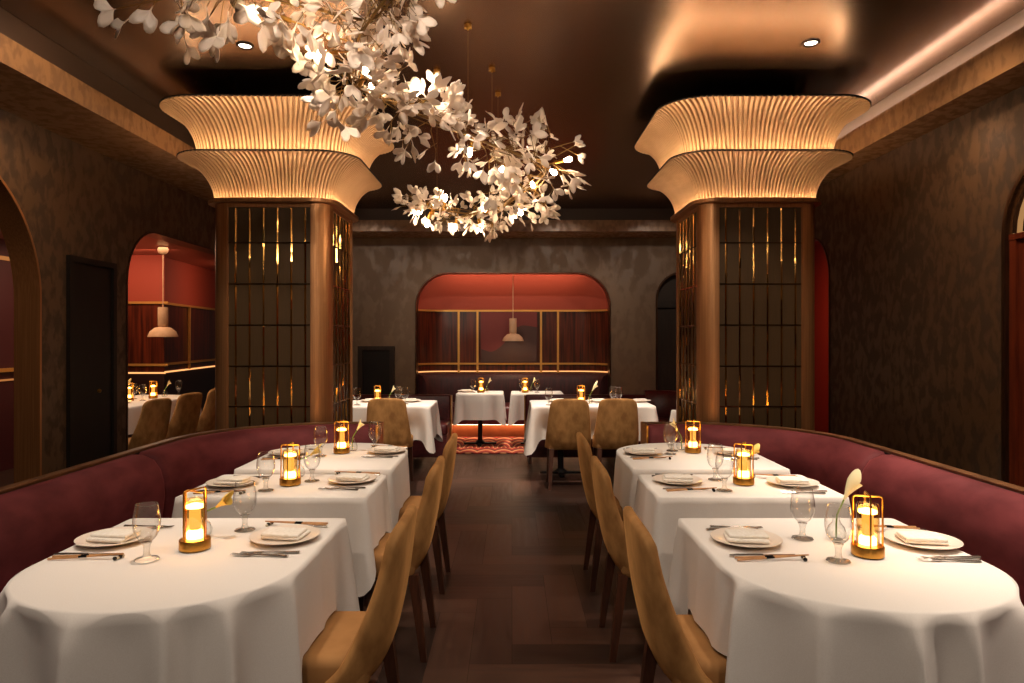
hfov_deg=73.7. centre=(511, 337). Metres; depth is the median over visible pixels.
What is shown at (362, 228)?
beam
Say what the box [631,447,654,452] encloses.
folded napkin
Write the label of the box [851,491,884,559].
lantern
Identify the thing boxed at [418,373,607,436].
bench
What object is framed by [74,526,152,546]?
dinner plate
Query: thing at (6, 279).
wall
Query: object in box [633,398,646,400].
folded napkin
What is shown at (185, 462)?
cushion
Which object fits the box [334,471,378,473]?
knife
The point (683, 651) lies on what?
dining chair
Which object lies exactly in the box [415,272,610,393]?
trim
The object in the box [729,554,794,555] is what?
table knife
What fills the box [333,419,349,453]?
lantern
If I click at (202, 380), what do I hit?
wall
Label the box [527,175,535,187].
bulb socket
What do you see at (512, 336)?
pendant lamp
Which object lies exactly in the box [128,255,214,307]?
wall
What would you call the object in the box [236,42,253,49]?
recessed light
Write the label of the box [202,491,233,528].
calla lily
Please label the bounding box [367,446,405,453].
dinner plate
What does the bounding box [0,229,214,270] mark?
ceiling
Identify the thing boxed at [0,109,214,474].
wall
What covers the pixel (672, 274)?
trim
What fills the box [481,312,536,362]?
wall art
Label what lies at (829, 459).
cushion
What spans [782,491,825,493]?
fork
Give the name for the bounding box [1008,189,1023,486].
door
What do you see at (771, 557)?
chopstick
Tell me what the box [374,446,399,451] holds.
folded napkin
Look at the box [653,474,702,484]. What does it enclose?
dinner plate
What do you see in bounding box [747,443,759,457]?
calla lily
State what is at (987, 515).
cushion
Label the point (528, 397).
tablecloth
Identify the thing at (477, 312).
trim
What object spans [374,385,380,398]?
lantern
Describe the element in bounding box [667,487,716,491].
chopstick
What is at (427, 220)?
bulb socket
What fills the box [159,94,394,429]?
column
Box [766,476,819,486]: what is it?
dinner plate
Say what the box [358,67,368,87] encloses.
bulb socket
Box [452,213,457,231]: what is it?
bulb socket
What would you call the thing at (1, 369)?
trim
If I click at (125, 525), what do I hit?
fork
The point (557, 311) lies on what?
trim
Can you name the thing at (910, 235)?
wall
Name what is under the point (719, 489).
water goblet
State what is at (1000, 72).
beam
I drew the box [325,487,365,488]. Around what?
fork
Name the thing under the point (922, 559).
fork
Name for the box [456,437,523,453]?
carpet runner
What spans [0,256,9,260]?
trim
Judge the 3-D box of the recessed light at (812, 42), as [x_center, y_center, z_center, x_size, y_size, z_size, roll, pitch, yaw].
[1.821,-1.794,4.160,0.104,0.012,0.104,0,0,0]
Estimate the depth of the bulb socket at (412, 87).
3.35 m
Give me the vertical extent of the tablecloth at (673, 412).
0.502 m
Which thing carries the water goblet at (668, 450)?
on the tablecloth at (627, 470)
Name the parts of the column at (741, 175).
corner post, glass panel, corner post, plate, glass panel, corner post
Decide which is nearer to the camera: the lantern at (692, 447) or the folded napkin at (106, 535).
the folded napkin at (106, 535)
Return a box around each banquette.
[0,422,383,592]
[640,422,1023,605]
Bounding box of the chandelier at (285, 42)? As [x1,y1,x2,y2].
[93,0,590,242]
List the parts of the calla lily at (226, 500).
stem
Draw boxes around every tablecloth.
[0,518,359,682]
[128,395,201,434]
[172,474,391,596]
[234,443,409,529]
[353,394,450,420]
[353,400,442,453]
[453,391,506,425]
[508,391,562,425]
[523,400,658,455]
[525,394,645,421]
[613,443,789,509]
[634,474,851,589]
[668,518,1023,682]
[669,410,675,421]
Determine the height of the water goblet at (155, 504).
0.176 m
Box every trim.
[0,7,195,148]
[0,176,41,482]
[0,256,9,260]
[0,368,13,371]
[126,232,214,450]
[128,301,214,310]
[128,359,214,365]
[128,365,214,373]
[188,307,190,368]
[354,209,674,219]
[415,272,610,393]
[418,309,607,311]
[418,363,607,364]
[418,371,607,372]
[458,311,459,372]
[476,311,478,372]
[540,311,541,372]
[557,311,558,372]
[656,272,675,389]
[815,237,829,432]
[837,9,1023,139]
[1001,169,1023,482]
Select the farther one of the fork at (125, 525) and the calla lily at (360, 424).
the calla lily at (360, 424)
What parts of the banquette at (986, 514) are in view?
trim, cap rail, panel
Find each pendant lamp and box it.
[147,246,177,336]
[502,318,523,340]
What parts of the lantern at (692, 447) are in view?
glow stem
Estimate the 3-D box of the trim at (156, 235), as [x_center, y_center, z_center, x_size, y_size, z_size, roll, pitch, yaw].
[-3.380,0.235,7.245,0.180,2.430,2.810,0,0,0]
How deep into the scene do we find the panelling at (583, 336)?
10.82 m
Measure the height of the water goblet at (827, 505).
0.176 m
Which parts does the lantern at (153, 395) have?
frame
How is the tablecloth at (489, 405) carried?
on the dining table at (480, 441)
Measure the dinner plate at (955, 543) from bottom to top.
0.016 m
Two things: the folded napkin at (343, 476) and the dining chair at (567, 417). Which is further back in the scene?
the dining chair at (567, 417)
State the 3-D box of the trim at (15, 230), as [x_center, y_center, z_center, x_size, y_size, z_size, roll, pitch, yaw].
[-3.379,0.110,3.820,0.182,2.680,1.914,0,0,0]
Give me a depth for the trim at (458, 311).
10.79 m
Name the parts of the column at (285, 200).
corner post, glass panel, plate, corner post, glass panel, corner post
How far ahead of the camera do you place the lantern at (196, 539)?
2.25 m
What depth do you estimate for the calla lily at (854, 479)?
2.37 m
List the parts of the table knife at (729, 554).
handle, blade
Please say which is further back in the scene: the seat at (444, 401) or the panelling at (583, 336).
the panelling at (583, 336)
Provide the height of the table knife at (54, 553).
0.010 m
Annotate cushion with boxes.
[0,454,164,592]
[139,424,375,517]
[418,373,607,400]
[440,420,449,434]
[648,424,884,517]
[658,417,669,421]
[859,454,1023,605]
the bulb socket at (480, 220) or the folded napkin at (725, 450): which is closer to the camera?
the folded napkin at (725, 450)
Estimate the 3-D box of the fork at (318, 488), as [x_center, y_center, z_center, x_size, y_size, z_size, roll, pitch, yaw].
[-0.799,0.696,3.142,0.188,0.010,0.028,0,0,5]
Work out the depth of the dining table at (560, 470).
7.27 m
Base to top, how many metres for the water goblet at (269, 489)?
0.176 m
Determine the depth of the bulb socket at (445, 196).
4.84 m
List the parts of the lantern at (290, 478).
glow stem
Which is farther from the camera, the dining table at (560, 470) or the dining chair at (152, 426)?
the dining table at (560, 470)
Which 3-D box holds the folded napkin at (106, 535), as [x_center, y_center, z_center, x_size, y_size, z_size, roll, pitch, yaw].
[-1.365,0.676,2.342,0.140,0.022,0.102,0,0,8]
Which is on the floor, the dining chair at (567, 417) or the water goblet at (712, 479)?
the dining chair at (567, 417)
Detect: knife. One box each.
[54,553,112,554]
[261,457,301,459]
[268,525,327,527]
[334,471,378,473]
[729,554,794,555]
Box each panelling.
[128,304,214,371]
[418,311,607,372]
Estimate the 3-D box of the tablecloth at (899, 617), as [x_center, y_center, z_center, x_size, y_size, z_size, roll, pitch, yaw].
[1.066,0.952,2.188,0.957,0.503,1.068,0,0,0]
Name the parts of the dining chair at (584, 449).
leg, leg, backrest, seat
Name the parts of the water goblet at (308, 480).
stem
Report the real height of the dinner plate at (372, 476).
0.016 m
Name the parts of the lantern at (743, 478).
glow stem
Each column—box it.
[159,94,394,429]
[634,94,870,430]
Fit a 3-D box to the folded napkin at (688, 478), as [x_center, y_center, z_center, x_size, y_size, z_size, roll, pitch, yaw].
[0.800,0.676,3.297,0.140,0.022,0.102,0,0,8]
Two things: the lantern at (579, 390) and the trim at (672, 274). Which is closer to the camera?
the lantern at (579, 390)
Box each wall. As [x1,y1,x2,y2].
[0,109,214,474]
[0,238,13,471]
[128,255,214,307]
[128,367,214,437]
[353,238,675,393]
[418,275,607,309]
[815,86,1023,480]
[815,244,827,432]
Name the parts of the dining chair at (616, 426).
leg, leg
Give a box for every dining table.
[464,420,495,445]
[540,450,580,476]
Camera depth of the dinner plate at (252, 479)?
3.22 m
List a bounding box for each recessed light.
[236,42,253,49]
[802,39,819,47]
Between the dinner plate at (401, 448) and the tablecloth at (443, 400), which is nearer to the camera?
the dinner plate at (401, 448)
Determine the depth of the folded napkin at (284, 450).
4.07 m
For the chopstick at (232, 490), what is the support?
on the tablecloth at (366, 512)
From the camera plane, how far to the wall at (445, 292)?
10.82 m
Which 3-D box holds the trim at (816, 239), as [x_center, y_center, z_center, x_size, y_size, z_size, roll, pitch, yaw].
[3.080,0.215,7.545,0.180,2.470,2.210,0,0,0]
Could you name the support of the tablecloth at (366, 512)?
on the dining table
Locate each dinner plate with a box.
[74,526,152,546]
[205,476,258,486]
[249,525,320,544]
[268,448,308,455]
[328,473,376,483]
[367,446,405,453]
[623,448,662,454]
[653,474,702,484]
[710,527,782,547]
[714,448,750,455]
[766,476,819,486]
[884,529,963,549]
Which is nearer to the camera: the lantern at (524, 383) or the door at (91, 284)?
the door at (91, 284)
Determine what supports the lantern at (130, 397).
on the tablecloth at (134, 407)
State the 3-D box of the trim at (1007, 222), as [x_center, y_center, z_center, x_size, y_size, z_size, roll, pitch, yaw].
[3.079,0.188,3.725,0.182,2.525,0.890,0,0,0]
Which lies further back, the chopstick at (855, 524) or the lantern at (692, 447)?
the lantern at (692, 447)
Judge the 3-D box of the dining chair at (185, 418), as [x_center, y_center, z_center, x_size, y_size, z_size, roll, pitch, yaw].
[-3.587,1.012,7.243,0.476,0.875,0.449,0,0,13]
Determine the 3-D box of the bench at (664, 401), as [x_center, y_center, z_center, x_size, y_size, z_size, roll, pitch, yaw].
[1.943,1.055,8.040,0.574,0.790,1.280,0,0,0]
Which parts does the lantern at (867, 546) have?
glow stem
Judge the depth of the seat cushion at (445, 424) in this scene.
7.84 m
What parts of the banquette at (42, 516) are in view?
panel, cap rail, trim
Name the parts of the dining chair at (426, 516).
leg, seat, leg, backrest, leg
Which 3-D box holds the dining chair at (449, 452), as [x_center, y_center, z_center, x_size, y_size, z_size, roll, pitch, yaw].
[-0.567,1.012,4.060,0.476,0.875,0.449,0,0,0]
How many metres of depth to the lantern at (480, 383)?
9.18 m
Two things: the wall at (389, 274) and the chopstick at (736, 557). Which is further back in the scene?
the wall at (389, 274)
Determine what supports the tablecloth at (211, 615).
on the dining table
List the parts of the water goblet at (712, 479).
stem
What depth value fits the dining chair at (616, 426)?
6.52 m
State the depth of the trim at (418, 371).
10.80 m
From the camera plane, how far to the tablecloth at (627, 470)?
3.83 m
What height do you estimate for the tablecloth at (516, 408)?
0.412 m
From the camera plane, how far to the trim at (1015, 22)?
4.43 m
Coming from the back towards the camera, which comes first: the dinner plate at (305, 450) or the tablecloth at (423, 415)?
the tablecloth at (423, 415)
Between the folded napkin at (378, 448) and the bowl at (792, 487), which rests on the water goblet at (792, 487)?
the bowl at (792, 487)
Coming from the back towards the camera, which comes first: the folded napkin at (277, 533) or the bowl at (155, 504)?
the folded napkin at (277, 533)
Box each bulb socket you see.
[317,50,348,56]
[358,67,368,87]
[409,85,422,103]
[425,209,431,227]
[442,194,447,210]
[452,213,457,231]
[468,136,473,157]
[477,218,482,231]
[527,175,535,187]
[543,166,556,174]
[549,156,571,164]
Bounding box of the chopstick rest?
[112,554,124,560]
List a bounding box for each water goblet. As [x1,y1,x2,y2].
[132,504,160,562]
[233,481,256,532]
[256,452,274,491]
[303,445,320,482]
[313,428,327,456]
[663,429,676,454]
[665,422,678,451]
[707,444,723,480]
[715,453,733,491]
[790,487,814,539]
[824,505,852,564]
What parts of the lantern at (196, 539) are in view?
glow stem, frame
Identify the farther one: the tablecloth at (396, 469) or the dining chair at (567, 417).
the dining chair at (567, 417)
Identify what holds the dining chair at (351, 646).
on the floor
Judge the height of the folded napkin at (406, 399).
0.022 m
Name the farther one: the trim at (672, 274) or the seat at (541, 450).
the trim at (672, 274)
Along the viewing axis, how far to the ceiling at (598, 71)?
4.39 m
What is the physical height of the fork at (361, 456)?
0.010 m
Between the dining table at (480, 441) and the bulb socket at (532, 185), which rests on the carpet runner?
the dining table at (480, 441)
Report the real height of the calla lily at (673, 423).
0.192 m
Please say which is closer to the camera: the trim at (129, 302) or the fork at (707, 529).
the fork at (707, 529)
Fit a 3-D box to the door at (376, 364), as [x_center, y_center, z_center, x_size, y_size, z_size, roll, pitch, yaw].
[-2.000,0.785,10.060,0.540,1.330,0.040,0,0,0]
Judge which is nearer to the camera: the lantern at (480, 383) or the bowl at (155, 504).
the bowl at (155, 504)
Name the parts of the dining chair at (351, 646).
seat, leg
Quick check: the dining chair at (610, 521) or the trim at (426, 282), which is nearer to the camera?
the dining chair at (610, 521)
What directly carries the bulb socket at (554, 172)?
attached to the chandelier at (285, 42)
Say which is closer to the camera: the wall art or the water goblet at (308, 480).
the water goblet at (308, 480)
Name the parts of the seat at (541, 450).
trim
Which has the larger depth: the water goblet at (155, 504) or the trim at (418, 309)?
the trim at (418, 309)
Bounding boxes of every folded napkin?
[85,529,140,542]
[213,476,250,484]
[261,527,309,540]
[274,448,302,453]
[336,473,369,480]
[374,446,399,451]
[404,398,416,400]
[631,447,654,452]
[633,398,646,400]
[663,474,692,482]
[721,448,746,453]
[723,529,769,543]
[775,476,809,484]
[895,531,949,544]
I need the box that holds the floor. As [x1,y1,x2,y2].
[0,454,671,682]
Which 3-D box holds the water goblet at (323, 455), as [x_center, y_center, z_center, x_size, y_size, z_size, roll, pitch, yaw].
[-1.130,0.610,4.030,0.082,0.176,0.082,0,0,-42]
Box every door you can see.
[66,255,116,467]
[358,346,394,393]
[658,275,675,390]
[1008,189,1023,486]
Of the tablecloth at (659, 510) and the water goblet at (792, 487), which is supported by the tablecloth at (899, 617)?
the water goblet at (792, 487)
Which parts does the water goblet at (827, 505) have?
stem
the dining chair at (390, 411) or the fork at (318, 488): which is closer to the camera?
the fork at (318, 488)
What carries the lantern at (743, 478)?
on the tablecloth at (659, 510)
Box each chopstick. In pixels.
[47,553,122,559]
[52,553,123,557]
[193,490,245,493]
[265,521,326,524]
[280,521,327,523]
[633,456,672,459]
[666,487,712,490]
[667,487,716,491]
[735,554,803,558]
[737,554,808,560]
[751,474,788,475]
[855,524,919,528]
[858,524,915,527]
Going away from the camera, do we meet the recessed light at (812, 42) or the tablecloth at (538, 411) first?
the recessed light at (812, 42)
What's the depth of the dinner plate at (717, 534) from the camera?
2.32 m
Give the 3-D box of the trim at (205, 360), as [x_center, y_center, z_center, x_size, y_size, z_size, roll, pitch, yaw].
[-6.237,0.350,10.136,3.526,0.030,2.533,0,0,0]
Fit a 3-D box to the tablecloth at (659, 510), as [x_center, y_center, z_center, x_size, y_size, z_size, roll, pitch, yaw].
[1.065,0.911,3.251,0.932,0.422,0.596,0,0,0]
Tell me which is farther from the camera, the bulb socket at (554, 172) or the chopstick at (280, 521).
the bulb socket at (554, 172)
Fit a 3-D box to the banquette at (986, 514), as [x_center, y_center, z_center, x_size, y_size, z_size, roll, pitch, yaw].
[1.483,1.024,2.740,1.130,0.853,4.280,0,0,0]
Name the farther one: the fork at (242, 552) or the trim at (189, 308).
the trim at (189, 308)
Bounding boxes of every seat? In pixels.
[353,394,451,457]
[524,394,645,463]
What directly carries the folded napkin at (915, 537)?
on the dinner plate at (955, 543)
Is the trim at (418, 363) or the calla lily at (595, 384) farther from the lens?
the trim at (418, 363)
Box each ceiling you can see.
[0,0,1023,208]
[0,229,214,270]
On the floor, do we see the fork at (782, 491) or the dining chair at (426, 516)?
the dining chair at (426, 516)
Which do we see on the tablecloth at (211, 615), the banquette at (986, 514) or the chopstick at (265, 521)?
the chopstick at (265, 521)
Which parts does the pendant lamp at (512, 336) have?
lamp shade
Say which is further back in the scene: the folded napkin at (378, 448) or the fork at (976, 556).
the folded napkin at (378, 448)
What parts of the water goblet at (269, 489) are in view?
stem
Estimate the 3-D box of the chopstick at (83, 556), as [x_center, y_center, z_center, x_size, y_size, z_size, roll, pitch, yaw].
[-1.345,0.690,2.155,0.230,0.017,0.008,0,0,-4]
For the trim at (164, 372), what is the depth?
8.89 m
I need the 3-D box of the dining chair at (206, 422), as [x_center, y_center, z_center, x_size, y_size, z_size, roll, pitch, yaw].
[-3.587,1.012,7.943,0.476,0.875,0.449,0,0,13]
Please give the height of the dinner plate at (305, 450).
0.016 m
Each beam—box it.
[0,33,213,200]
[353,220,675,237]
[820,33,1023,185]
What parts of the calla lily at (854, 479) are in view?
stem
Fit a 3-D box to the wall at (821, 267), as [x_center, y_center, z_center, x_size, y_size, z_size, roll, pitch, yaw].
[4.150,0.075,8.400,0.100,2.750,5.200,0,0,0]
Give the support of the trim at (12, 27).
attached to the wall at (75, 199)
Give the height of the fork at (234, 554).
0.010 m
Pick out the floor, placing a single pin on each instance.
(518, 605)
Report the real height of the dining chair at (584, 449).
0.875 m
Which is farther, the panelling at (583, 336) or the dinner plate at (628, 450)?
the panelling at (583, 336)
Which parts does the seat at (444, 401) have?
trim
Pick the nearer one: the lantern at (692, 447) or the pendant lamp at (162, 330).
the lantern at (692, 447)
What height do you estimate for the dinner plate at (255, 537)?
0.016 m
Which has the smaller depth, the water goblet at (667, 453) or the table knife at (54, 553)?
the table knife at (54, 553)
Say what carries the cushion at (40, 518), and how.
on the banquette at (42, 516)
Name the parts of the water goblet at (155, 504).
stem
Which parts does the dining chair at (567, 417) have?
leg, leg, seat, backrest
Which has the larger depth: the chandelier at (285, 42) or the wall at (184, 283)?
the wall at (184, 283)
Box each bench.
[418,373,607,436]
[644,390,675,421]
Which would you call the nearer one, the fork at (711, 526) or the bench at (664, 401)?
the fork at (711, 526)
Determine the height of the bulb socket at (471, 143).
0.116 m
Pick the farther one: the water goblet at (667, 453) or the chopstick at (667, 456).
the water goblet at (667, 453)
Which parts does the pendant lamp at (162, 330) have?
lamp shade, cord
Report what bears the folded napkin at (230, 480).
on the dinner plate at (252, 479)
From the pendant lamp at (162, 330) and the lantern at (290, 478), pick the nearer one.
the lantern at (290, 478)
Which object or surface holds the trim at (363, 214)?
attached to the wall at (389, 274)
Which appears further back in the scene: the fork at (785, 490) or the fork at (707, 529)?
the fork at (785, 490)
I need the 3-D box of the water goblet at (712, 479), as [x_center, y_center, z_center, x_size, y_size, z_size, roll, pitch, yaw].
[1.000,0.610,3.360,0.082,0.176,0.082,0,0,-39]
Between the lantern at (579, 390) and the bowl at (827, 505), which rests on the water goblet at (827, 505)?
the bowl at (827, 505)
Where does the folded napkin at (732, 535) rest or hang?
on the dinner plate at (717, 534)
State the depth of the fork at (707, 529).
2.48 m
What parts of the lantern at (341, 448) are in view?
glow stem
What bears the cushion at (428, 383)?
on the bench at (428, 383)
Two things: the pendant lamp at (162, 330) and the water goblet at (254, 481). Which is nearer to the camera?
the water goblet at (254, 481)
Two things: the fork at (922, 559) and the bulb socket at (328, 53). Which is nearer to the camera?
the fork at (922, 559)
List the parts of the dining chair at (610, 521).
leg, backrest, leg, seat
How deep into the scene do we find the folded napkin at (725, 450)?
4.06 m
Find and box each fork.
[123,524,174,527]
[147,526,165,528]
[230,553,288,557]
[240,551,299,553]
[318,488,358,490]
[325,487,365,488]
[361,456,392,457]
[706,527,756,530]
[709,525,762,528]
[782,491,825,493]
[785,490,826,491]
[916,558,981,562]
[920,555,980,558]
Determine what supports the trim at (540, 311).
attached to the wall at (445, 292)
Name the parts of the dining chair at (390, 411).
backrest, leg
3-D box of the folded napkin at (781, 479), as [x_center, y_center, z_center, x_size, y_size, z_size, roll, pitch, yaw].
[1.335,0.676,3.253,0.140,0.022,0.102,0,0,8]
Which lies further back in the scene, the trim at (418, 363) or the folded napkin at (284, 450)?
the trim at (418, 363)
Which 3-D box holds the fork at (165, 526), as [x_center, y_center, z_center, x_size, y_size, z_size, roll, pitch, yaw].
[-1.366,0.696,2.495,0.188,0.010,0.028,0,0,-3]
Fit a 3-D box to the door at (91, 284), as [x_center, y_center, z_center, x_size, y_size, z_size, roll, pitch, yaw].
[-3.283,0.417,5.355,0.034,2.065,0.600,0,0,0]
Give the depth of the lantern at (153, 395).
7.88 m
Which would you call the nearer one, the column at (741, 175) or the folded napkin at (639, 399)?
the column at (741, 175)
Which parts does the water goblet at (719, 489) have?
stem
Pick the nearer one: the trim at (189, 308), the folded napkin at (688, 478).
the folded napkin at (688, 478)
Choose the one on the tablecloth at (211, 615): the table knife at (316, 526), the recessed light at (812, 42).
the table knife at (316, 526)
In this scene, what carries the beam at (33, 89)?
attached to the wall at (75, 199)
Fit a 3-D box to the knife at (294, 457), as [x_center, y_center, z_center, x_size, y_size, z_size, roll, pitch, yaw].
[-1.320,0.690,3.910,0.230,0.017,0.008,0,0,-4]
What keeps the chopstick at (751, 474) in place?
on the tablecloth at (659, 510)
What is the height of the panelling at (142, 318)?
0.900 m
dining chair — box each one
[128,398,171,449]
[166,392,201,438]
[196,389,214,432]
[302,504,416,682]
[358,456,443,662]
[366,398,413,480]
[374,433,457,594]
[545,399,590,489]
[576,432,623,591]
[591,456,630,662]
[592,398,638,461]
[623,506,726,682]
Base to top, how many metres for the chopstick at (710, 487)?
0.017 m
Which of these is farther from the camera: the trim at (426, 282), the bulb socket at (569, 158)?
the trim at (426, 282)
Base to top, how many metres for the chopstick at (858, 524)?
0.017 m
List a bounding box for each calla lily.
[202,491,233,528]
[298,444,321,475]
[352,419,363,449]
[589,381,597,402]
[670,419,681,448]
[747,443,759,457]
[835,469,862,537]
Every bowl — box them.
[132,504,160,542]
[233,481,256,514]
[790,487,814,522]
[824,505,852,543]
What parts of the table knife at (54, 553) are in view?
handle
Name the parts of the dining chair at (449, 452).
seat, leg, leg, backrest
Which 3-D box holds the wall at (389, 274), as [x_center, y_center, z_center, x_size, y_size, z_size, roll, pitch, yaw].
[-0.150,-0.175,10.180,6.300,3.250,0.200,0,0,0]
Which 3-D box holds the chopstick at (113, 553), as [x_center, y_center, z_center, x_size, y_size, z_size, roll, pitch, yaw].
[-1.345,0.690,2.167,0.230,0.017,0.008,0,0,2]
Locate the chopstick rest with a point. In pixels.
(118, 556)
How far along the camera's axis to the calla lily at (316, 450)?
3.44 m
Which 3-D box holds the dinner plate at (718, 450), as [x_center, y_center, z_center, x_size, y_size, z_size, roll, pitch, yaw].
[1.335,0.687,4.100,0.236,0.016,0.236,0,0,0]
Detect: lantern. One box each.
[128,383,133,400]
[148,381,157,398]
[179,486,210,552]
[279,442,300,486]
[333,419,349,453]
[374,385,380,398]
[477,378,484,392]
[521,377,528,392]
[578,385,584,398]
[685,419,700,452]
[733,441,753,485]
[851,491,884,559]
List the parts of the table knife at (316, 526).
handle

